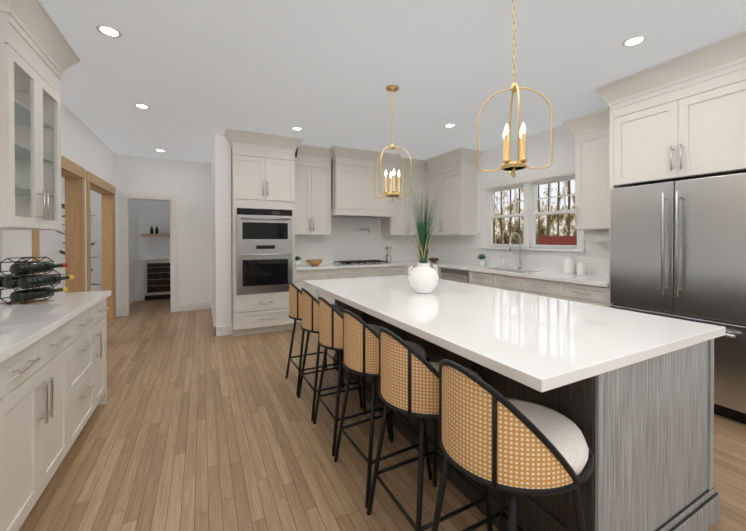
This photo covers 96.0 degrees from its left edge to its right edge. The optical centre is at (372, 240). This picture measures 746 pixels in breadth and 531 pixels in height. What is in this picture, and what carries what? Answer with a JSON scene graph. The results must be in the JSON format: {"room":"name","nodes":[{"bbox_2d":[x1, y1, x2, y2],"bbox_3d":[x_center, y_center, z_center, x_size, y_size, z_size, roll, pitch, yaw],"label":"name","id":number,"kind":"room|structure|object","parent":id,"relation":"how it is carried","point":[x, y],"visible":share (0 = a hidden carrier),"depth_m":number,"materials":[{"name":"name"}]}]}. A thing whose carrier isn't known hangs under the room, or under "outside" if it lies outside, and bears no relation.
{"room":"kitchen","nodes":[
{"label":"kitchen","id":0,"kind":"room"},
{"bbox_2d":[0,334,11,341],"bbox_3d":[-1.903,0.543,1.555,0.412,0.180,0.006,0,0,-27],"label":"countertop","id":1,"kind":"structure","parent":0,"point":[3,337],"depth_m":1.43,"materials":[{"name":"white stone"}]},
{"bbox_2d":[0,334,23,377],"bbox_3d":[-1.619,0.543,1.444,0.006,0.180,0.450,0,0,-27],"label":"countertop","id":2,"kind":"structure","parent":0,"relation":"attached to","point":[17,340],"depth_m":1.40,"materials":[{"name":"white stone"}]},
{"bbox_2d":[2,102,137,303],"bbox_3d":[-2.606,-0.077,2.065,0.140,2.800,13.500,0,0,-27],"label":"wall","id":3,"kind":"structure","parent":0,"point":[84,146],"depth_m":4.19,"materials":[{"name":"white paint"}]},
{"bbox_2d":[0,230,2,296],"bbox_3d":[-2.006,0.157,1.053,0.011,0.515,3.150,0,0,-27],"label":"backsplash","id":4,"kind":"structure","parent":3,"relation":"attached to","point":[1,257],"depth_m":2.45,"materials":[{"name":"tile"}]},
{"bbox_2d":[0,0,79,229],"bbox_3d":[-2.332,-0.766,2.169,0.442,1.376,0.969,0,0,-27],"label":"upper cabinet","id":5,"kind":"object","parent":3,"relation":"attached to","point":[38,56],"visible":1,"depth_m":2.21,"materials":[{"name":"white wood"}]},
{"bbox_2d":[32,155,115,319],"bbox_3d":[-3.700,0.208,4.242,0.166,2.200,3.070,0,0,-27],"label":"door frame","id":6,"kind":"structure","parent":3,"relation":"attached to","point":[74,175],"depth_m":4.11,"materials":[{"name":"brown wood"}]},
{"bbox_2d":[39,177,101,292],"bbox_3d":[-6.302,-0.104,6.018,2.860,2.800,0.100,0,0,-27],"label":"wall","id":7,"kind":"structure","parent":0,"point":[50,241],"depth_m":6.24,"materials":[{"name":"white paint"}]},
{"bbox_2d":[138,200,169,256],"bbox_3d":[-5.020,-0.117,8.018,0.960,2.800,0.100,0,0,-27],"label":"wall","id":8,"kind":"structure","parent":0,"point":[153,214],"depth_m":7.88,"materials":[{"name":"white paint"}]},
{"bbox_2d":[141,226,169,256],"bbox_3d":[-4.921,0.006,7.824,0.800,0.724,0.330,0,0,-27],"label":"shelf","id":9,"kind":"object","parent":8,"relation":"attached to","point":[156,232],"visible":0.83,"depth_m":7.77,"materials":[{"name":"brown wood"}]},
{"bbox_2d":[115,154,211,308],"bbox_3d":[-3.745,-0.105,6.153,1.820,2.800,0.120,0,0,-27],"label":"wall","id":10,"kind":"structure","parent":0,"point":[189,183],"depth_m":6.22,"materials":[{"name":"white paint"}]},
{"bbox_2d":[119,192,177,316],"bbox_3d":[-3.994,0.226,6.015,0.870,2.140,0.145,0,0,-27],"label":"door frame","id":11,"kind":"structure","parent":10,"relation":"attached to","point":[125,197],"depth_m":5.87,"materials":[{"name":"white"}]},
{"bbox_2d":[177,302,210,311],"bbox_3d":[-3.349,1.229,6.288,0.540,0.130,0.015,0,0,-27],"label":"baseboard","id":12,"kind":"structure","parent":10,"relation":"attached to","point":[204,305],"depth_m":6.28,"materials":[{"name":"white wood"}]},
{"bbox_2d":[211,133,231,326],"bbox_3d":[-2.531,-0.101,5.553,0.200,2.800,2.050,0,0,-27],"label":"wall","id":13,"kind":"structure","parent":0,"point":[221,237],"depth_m":4.65,"materials":[{"name":"white paint"}]},
{"bbox_2d":[211,302,216,336],"bbox_3d":[-2.623,1.234,5.507,0.015,0.130,2.065,0,0,-27],"label":"baseboard","id":14,"kind":"structure","parent":13,"relation":"attached to","point":[215,328],"depth_m":5.05,"materials":[{"name":"white wood"}]},
{"bbox_2d":[19,299,745,530],"bbox_3d":[-0.735,1.341,3.027,10.500,0.050,13.500,0,0,-27],"label":"floor","id":15,"kind":"structure","parent":0,"point":[194,423],"depth_m":2.10,"materials":[{"name":"brown wood"}]},
{"bbox_2d":[0,358,11,413],"bbox_3d":[-1.557,0.893,0.854,0.620,0.876,0.731,0,0,-27],"label":"base cabinet","id":16,"kind":"object","parent":15,"relation":"on","point":[6,370],"depth_m":1.33,"materials":[{"name":"white paint"}]},
{"bbox_2d":[0,346,11,365],"bbox_3d":[-1.349,0.438,0.475,0.648,0.040,1.520,0,0,-27],"label":"countertop","id":17,"kind":"structure","parent":16,"relation":"on","point":[5,351],"depth_m":1.28,"materials":[{"name":"white stone"}]},
{"bbox_2d":[0,358,67,530],"bbox_3d":[-1.868,0.997,1.466,0.620,0.660,0.770,0,0,-27],"label":"base cabinet","id":18,"kind":"object","parent":15,"relation":"on","point":[53,374],"depth_m":1.53,"materials":[{"name":"white paint"}]},
{"bbox_2d":[24,302,99,450],"bbox_3d":[-2.160,0.885,2.040,0.620,0.876,0.651,0,0,-27],"label":"base cabinet","id":19,"kind":"object","parent":15,"relation":"on","point":[79,341],"depth_m":2.10,"materials":[{"name":"white paint"}]},
{"bbox_2d":[0,290,110,333],"bbox_3d":[-2.166,0.427,2.079,0.648,0.040,1.180,0,0,-27],"label":"countertop","id":20,"kind":"structure","parent":19,"relation":"on","point":[14,318],"depth_m":1.95,"materials":[{"name":"white stone"}]},
{"bbox_2d":[0,257,73,303],"bbox_3d":[-2.296,0.256,2.282,0.308,0.297,0.335,0,0,3],"label":"wine rack","id":21,"kind":"object","parent":20,"relation":"on","point":[20,276],"visible":1,"depth_m":2.18,"materials":[{"name":"black metal"}]},
{"bbox_2d":[52,203,99,284],"bbox_3d":[-5.144,0.324,5.812,0.758,1.948,0.716,0,0,-27],"label":"fiddle-leaf fig plant","id":22,"kind":"object","parent":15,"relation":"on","point":[63,252],"visible":0.15,"depth_m":5.78,"materials":[{"name":"plant"},{"name":"glass"}]},
{"bbox_2d":[100,298,107,404],"bbox_3d":[-2.358,0.883,2.429,0.620,0.876,0.352,0,0,-27],"label":"base cabinet","id":23,"kind":"object","parent":15,"relation":"on","point":[103,315],"depth_m":2.65,"materials":[{"name":"white paint"}]},
{"bbox_2d":[133,256,170,300],"bbox_3d":[-4.840,0.827,7.693,0.974,0.915,0.647,0,0,-27],"label":"cabinet","id":24,"kind":"object","parent":15,"relation":"on","point":[151,278],"depth_m":7.34,"materials":[{"name":"white paint"}]},
{"bbox_2d":[225,128,302,335],"bbox_3d":[-1.626,-0.085,4.933,1.014,2.776,0.732,0,0,-27],"label":"tall cabinet","id":25,"kind":"object","parent":15,"relation":"on","point":[262,220],"visible":0.94,"depth_m":4.66,"materials":[{"name":"white paint"}]},
{"bbox_2d":[295,268,326,327],"bbox_3d":[-1.082,0.864,5.279,0.443,0.874,0.620,0,0,-27],"label":"base cabinet","id":26,"kind":"object","parent":15,"relation":"on","point":[320,273],"depth_m":5.02,"materials":[{"name":"white paint"}]},
{"bbox_2d":[295,260,414,271],"bbox_3d":[-0.284,0.403,5.666,2.220,0.041,0.648,0,0,-27],"label":"countertop","id":27,"kind":"structure","parent":26,"relation":"on","point":[362,263],"depth_m":5.48,"materials":[{"name":"white stone"}]},
{"bbox_2d":[295,256,301,265],"bbox_3d":[-1.161,0.304,5.228,0.168,0.162,0.154,0,0,-27],"label":"pot","id":28,"kind":"object","parent":27,"relation":"on","point":[297,261],"visible":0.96,"depth_m":5.20,"materials":[{"name":"white ceramic"}]},
{"bbox_2d":[306,260,322,265],"bbox_3d":[-0.917,0.342,5.295,0.270,0.085,0.270,0,0,-27],"label":"bowl","id":29,"kind":"object","parent":27,"relation":"on","point":[314,262],"visible":1,"depth_m":5.21,"materials":[{"name":"brown wood"}]},
{"bbox_2d":[385,246,391,262],"bbox_3d":[0.281,0.235,5.950,0.130,0.290,0.135,0,0,-27],"label":"utensil crock","id":30,"kind":"object","parent":27,"relation":"on","point":[388,258],"visible":1,"depth_m":5.91,"materials":[{"name":"white ceramic"}]},
{"bbox_2d":[285,282,341,395],"bbox_3d":[-0.528,0.842,3.146,0.520,0.952,0.464,0,0,-27],"label":"stool","id":31,"kind":"object","parent":15,"relation":"on","point":[295,303],"visible":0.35,"depth_m":2.97,"materials":[{"name":"wicker"}]},
{"bbox_2d":[297,288,362,420],"bbox_3d":[-0.326,0.844,2.749,0.520,0.952,0.464,0,0,-27],"label":"stool","id":32,"kind":"object","parent":15,"relation":"on","point":[310,313],"visible":0.5,"depth_m":2.57,"materials":[{"name":"metal"}]},
{"bbox_2d":[327,268,346,303],"bbox_3d":[-0.774,0.862,5.436,0.511,0.874,0.620,0,0,-27],"label":"base cabinet","id":33,"kind":"object","parent":15,"relation":"on","point":[332,273],"depth_m":5.18,"materials":[{"name":"white paint"}]},
{"bbox_2d":[313,297,389,455],"bbox_3d":[-0.124,0.847,2.353,0.520,0.952,0.464,0,0,-27],"label":"stool","id":34,"kind":"object","parent":15,"relation":"on","point":[330,327],"visible":0.62,"depth_m":2.17,"materials":[{"name":"metal"}]},
{"bbox_2d":[347,268,398,277],"bbox_3d":[-0.204,0.860,5.726,1.031,0.874,0.620,0,0,-27],"label":"base cabinet","id":35,"kind":"object","parent":15,"relation":"on","point":[350,269],"depth_m":5.46,"materials":[{"name":"white paint"}]},
{"bbox_2d":[334,309,431,508],"bbox_3d":[0.077,0.850,1.957,0.520,0.952,0.464,0,0,-27],"label":"stool","id":36,"kind":"object","parent":15,"relation":"on","point":[360,346],"visible":0.65,"depth_m":1.77,"materials":[{"name":"wicker"}]},
{"bbox_2d":[399,264,416,274],"bbox_3d":[0.419,0.858,6.043,0.628,0.874,0.620,0,0,-27],"label":"base cabinet","id":37,"kind":"object","parent":15,"relation":"on","point":[402,271],"depth_m":5.77,"materials":[{"name":"white paint"}]},
{"bbox_2d":[367,328,492,530],"bbox_3d":[0.280,0.852,1.560,0.520,0.952,0.464,0,0,-27],"label":"stool","id":38,"kind":"object","parent":15,"relation":"on","point":[408,379],"visible":0.79,"depth_m":1.38,"materials":[{"name":"wicker"}]},
{"bbox_2d":[437,268,495,284],"bbox_3d":[1.523,0.863,5.324,0.622,0.876,0.780,0,0,-27],"label":"base cabinet","id":39,"kind":"object","parent":15,"relation":"on","point":[452,274],"depth_m":5.03,"materials":[{"name":"white paint"}]},
{"bbox_2d":[408,260,499,271],"bbox_3d":[1.273,0.402,5.785,0.648,0.040,1.844,0,0,-27],"label":"countertop","id":40,"kind":"structure","parent":39,"relation":"on","point":[440,264],"depth_m":5.29,"materials":[{"name":"white stone"}]},
{"bbox_2d":[428,258,438,261],"bbox_3d":[1.107,0.347,6.124,0.200,0.065,0.200,0,0,-27],"label":"bowl","id":41,"kind":"object","parent":40,"relation":"on","point":[433,259],"visible":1,"depth_m":6.06,"materials":[{"name":"brown wood"}]},
{"bbox_2d":[477,253,485,265],"bbox_3d":[1.716,0.286,5.329,0.213,0.198,0.195,0,0,-27],"label":"pot","id":42,"kind":"object","parent":40,"relation":"on","point":[481,259],"visible":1,"depth_m":5.30,"materials":[{"name":"white ceramic"}]},
{"bbox_2d":[502,255,505,266],"bbox_3d":[1.941,0.298,4.977,0.075,0.178,0.058,0,0,-27],"label":"soap dispenser","id":43,"kind":"object","parent":40,"relation":"on","point":[503,262],"visible":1,"depth_m":4.96,"materials":[{"name":"white ceramic"}]},
{"bbox_2d":[509,232,521,268],"bbox_3d":[1.971,0.134,4.693,0.240,0.510,0.094,0,0,-27],"label":"faucet","id":44,"kind":"object","parent":40,"relation":"on","point":[519,264],"visible":1,"depth_m":4.70,"materials":[{"name":"silver metal"}]},
{"bbox_2d":[431,359,593,530],"bbox_3d":[0.482,0.855,1.163,0.520,0.952,0.464,0,0,-27],"label":"stool","id":45,"kind":"object","parent":15,"relation":"on","point":[490,436],"visible":1,"depth_m":0.98,"materials":[{"name":"wicker"}]},
{"bbox_2d":[333,299,724,530],"bbox_3d":[0.619,0.882,2.546,0.989,0.876,2.631,0,0,-27],"label":"kitchen island","id":46,"kind":"object","parent":15,"relation":"on","point":[630,394],"depth_m":1.39,"materials":[{"name":"grey wood"}]},
{"bbox_2d":[303,275,724,394],"bbox_3d":[0.492,0.424,2.490,1.326,0.040,2.660,0,0,-27],"label":"island countertop","id":47,"kind":"structure","parent":46,"relation":"on","point":[544,344],"depth_m":1.61,"materials":[{"name":"white stone"}]},
{"bbox_2d":[393,188,458,293],"bbox_3d":[0.390,-0.007,2.624,0.770,0.820,0.659,0,0,-27],"label":"vase","id":48,"kind":"object","parent":47,"relation":"on","point":[423,278],"visible":1,"depth_m":2.58,"materials":[{"name":"white ceramic"}]},
{"bbox_2d":[516,276,608,306],"bbox_3d":[2.297,0.873,3.807,0.620,0.876,1.028,0,0,-27],"label":"base cabinet","id":49,"kind":"object","parent":15,"relation":"on","point":[588,289],"depth_m":3.59,"materials":[{"name":"white paint"}]},
{"bbox_2d":[516,272,608,287],"bbox_3d":[2.281,0.415,3.804,0.648,0.040,1.042,0,0,-27],"label":"countertop","id":50,"kind":"structure","parent":49,"relation":"on","point":[600,281],"depth_m":3.65,"materials":[{"name":"white stone"}]},
{"bbox_2d":[563,257,573,273],"bbox_3d":[2.375,0.295,4.076,0.116,0.197,0.114,0,0,-27],"label":"canister","id":51,"kind":"object","parent":50,"relation":"on","point":[568,265],"visible":1,"depth_m":4.03,"materials":[{"name":"white ceramic"}]},
{"bbox_2d":[577,261,585,274],"bbox_3d":[2.421,0.316,3.898,0.093,0.158,0.091,0,0,-27],"label":"canister","id":52,"kind":"object","parent":50,"relation":"on","point":[581,267],"visible":1,"depth_m":3.86,"materials":[{"name":"white ceramic"}]},
{"bbox_2d":[594,31,745,306],"bbox_3d":[2.699,-0.071,2.899,0.722,2.776,1.122,0,0,-27],"label":"cabinet","id":53,"kind":"object","parent":15,"relation":"on","point":[681,117],"visible":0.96,"depth_m":2.70,"materials":[{"name":"white paint"}]},
{"bbox_2d":[610,173,745,423],"bbox_3d":[2.691,0.417,2.846,0.747,1.800,0.944,0,0,-27],"label":"fridge","id":54,"kind":"object","parent":15,"relation":"on","point":[677,249],"visible":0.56,"depth_m":2.60,"materials":[{"name":"silver metal"}]},
{"bbox_2d":[40,0,745,166],"bbox_3d":[-0.735,-1.514,3.008,10.500,0.100,13.500,0,0,-27],"label":"ceiling","id":55,"kind":"structure","parent":0,"point":[195,75],"depth_m":2.78,"materials":[{"name":"grey paint"}]},
{"bbox_2d":[96,24,121,37],"bbox_3d":[-1.832,-1.456,2.332,0.144,0.006,0.144,0,0,-27],"label":"recessed light","id":56,"kind":"object","parent":55,"relation":"in","point":[107,30],"visible":1,"depth_m":2.33,"materials":[{"name":"white plastic"}]},
{"bbox_2d":[134,103,149,108],"bbox_3d":[-2.508,-1.465,3.648,0.144,0.006,0.144,0,0,-27],"label":"recessed light","id":57,"kind":"object","parent":55,"relation":"in","point":[142,106],"visible":1,"depth_m":3.65,"materials":[{"name":"white plastic"}]},
{"bbox_2d":[291,127,301,130],"bbox_3d":[-0.995,-1.470,4.390,0.144,0.006,0.144,0,0,-27],"label":"recessed light","id":58,"kind":"object","parent":55,"relation":"in","point":[296,128],"visible":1,"depth_m":4.39,"materials":[{"name":"white plastic"}]},
{"bbox_2d":[375,85,410,201],"bbox_3d":[0.185,-0.919,3.211,0.292,1.088,0.292,0,0,-10],"label":"pendant light","id":59,"kind":"object","parent":55,"relation":"hanging from","point":[391,89],"visible":0.98,"depth_m":3.19,"materials":[{"name":"gold metal"}]},
{"bbox_2d":[444,123,454,127],"bbox_3d":[0.978,-1.469,4.273,0.144,0.006,0.144,0,0,-27],"label":"recessed light","id":60,"kind":"object","parent":55,"relation":"in","point":[450,125],"visible":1,"depth_m":4.27,"materials":[{"name":"white plastic"}]},
{"bbox_2d":[477,0,552,177],"bbox_3d":[0.820,-0.911,1.952,0.303,1.088,0.303,0,0,-27],"label":"pendant light","id":61,"kind":"object","parent":55,"relation":"hanging from","point":[510,166],"visible":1,"depth_m":1.93,"materials":[{"name":"gold metal"}]},
{"bbox_2d":[622,35,646,46],"bbox_3d":[1.906,-1.457,2.450,0.144,0.006,0.144,0,0,-27],"label":"recessed light","id":62,"kind":"object","parent":55,"relation":"in","point":[634,41],"visible":1,"depth_m":2.45,"materials":[{"name":"white plastic"}]},
{"bbox_2d":[476,272,515,291],"bbox_3d":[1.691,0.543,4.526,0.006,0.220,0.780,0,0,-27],"label":"base cabinet","id":63,"kind":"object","parent":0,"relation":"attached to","point":[487,279],"depth_m":4.42,"materials":[{"name":"beige wood"}]},
{"bbox_2d":[496,268,515,275],"bbox_3d":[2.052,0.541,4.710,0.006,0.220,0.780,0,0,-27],"label":"countertop","id":64,"kind":"structure","parent":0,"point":[497,269],"depth_m":4.30,"materials":[{"name":"white stone"}]},
{"bbox_2d":[477,125,585,248],"bbox_3d":[2.247,-0.095,4.743,0.140,2.800,4.870,0,0,-27],"label":"wall","id":65,"kind":"structure","parent":0,"point":[537,149],"depth_m":4.64,"materials":[{"name":"white paint"}]},
{"bbox_2d":[426,159,476,234],"bbox_3d":[1.359,-0.701,5.937,0.350,1.195,0.970,0,0,-27],"label":"upper cabinet","id":66,"kind":"object","parent":65,"relation":"attached to","point":[451,178],"depth_m":5.59,"materials":[{"name":"white paint"}]},
{"bbox_2d":[429,148,476,166],"bbox_3d":[1.388,-1.388,5.876,0.349,0.180,0.844,0,0,-27],"label":"crown molding","id":67,"kind":"structure","parent":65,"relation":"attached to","point":[453,156],"depth_m":5.54,"materials":[{"name":"white paint"}]},
{"bbox_2d":[430,230,608,275],"bbox_3d":[1.972,0.120,5.117,0.011,0.535,3.666,0,0,-27],"label":"backsplash","id":68,"kind":"structure","parent":65,"relation":"attached to","point":[594,257],"depth_m":4.86,"materials":[{"name":"tile"}]},
{"bbox_2d":[478,165,585,251],"bbox_3d":[2.197,-0.406,4.778,0.205,1.060,1.700,0,0,-27],"label":"window","id":69,"kind":"structure","parent":65,"relation":"in","point":[528,183],"depth_m":4.75,"materials":[{"name":"white wood"}]},
{"bbox_2d":[573,107,609,229],"bbox_3d":[2.537,-0.737,3.623,0.350,1.219,0.502,0,0,-27],"label":"upper cabinet","id":70,"kind":"object","parent":65,"relation":"attached to","point":[591,133],"depth_m":3.60,"materials":[{"name":"white paint"}]},
{"bbox_2d":[584,230,608,241],"bbox_3d":[2.511,-0.060,3.717,0.124,0.135,0.320,0,0,-27],"label":"paper towel holder","id":71,"kind":"object","parent":70,"relation":"attached to","point":[596,236],"visible":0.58,"depth_m":3.70,"materials":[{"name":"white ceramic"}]},
{"bbox_3d":[-0.546,-0.104,5.975,3.720,2.800,0.140,0,0,-27],"label":"wall","id":72,"kind":"structure","parent":0,"visible":0},
{"bbox_2d":[295,144,426,235],"bbox_3d":[-0.162,-0.790,5.752,2.523,1.376,0.592,0,0,-27],"label":"upper cabinet","id":73,"kind":"object","parent":72,"relation":"attached to","point":[334,181],"visible":0.79,"depth_m":5.45,"materials":[{"name":"white paint"}]},
{"bbox_2d":[295,217,429,263],"bbox_3d":[-0.139,-0.062,6.098,2.873,0.885,0.011,0,0,-27],"label":"backsplash","id":74,"kind":"structure","parent":72,"relation":"attached to","point":[348,239],"depth_m":6.00,"materials":[{"name":"tile"}]},
{"label":"outside","id":75,"kind":"structure","parent":0,"visible":0},
{"bbox_2d":[493,180,576,244],"bbox_3d":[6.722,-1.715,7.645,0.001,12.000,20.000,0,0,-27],"label":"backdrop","id":76,"kind":"structure","parent":75,"point":[556,229],"depth_m":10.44,"materials":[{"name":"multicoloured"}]}
]}

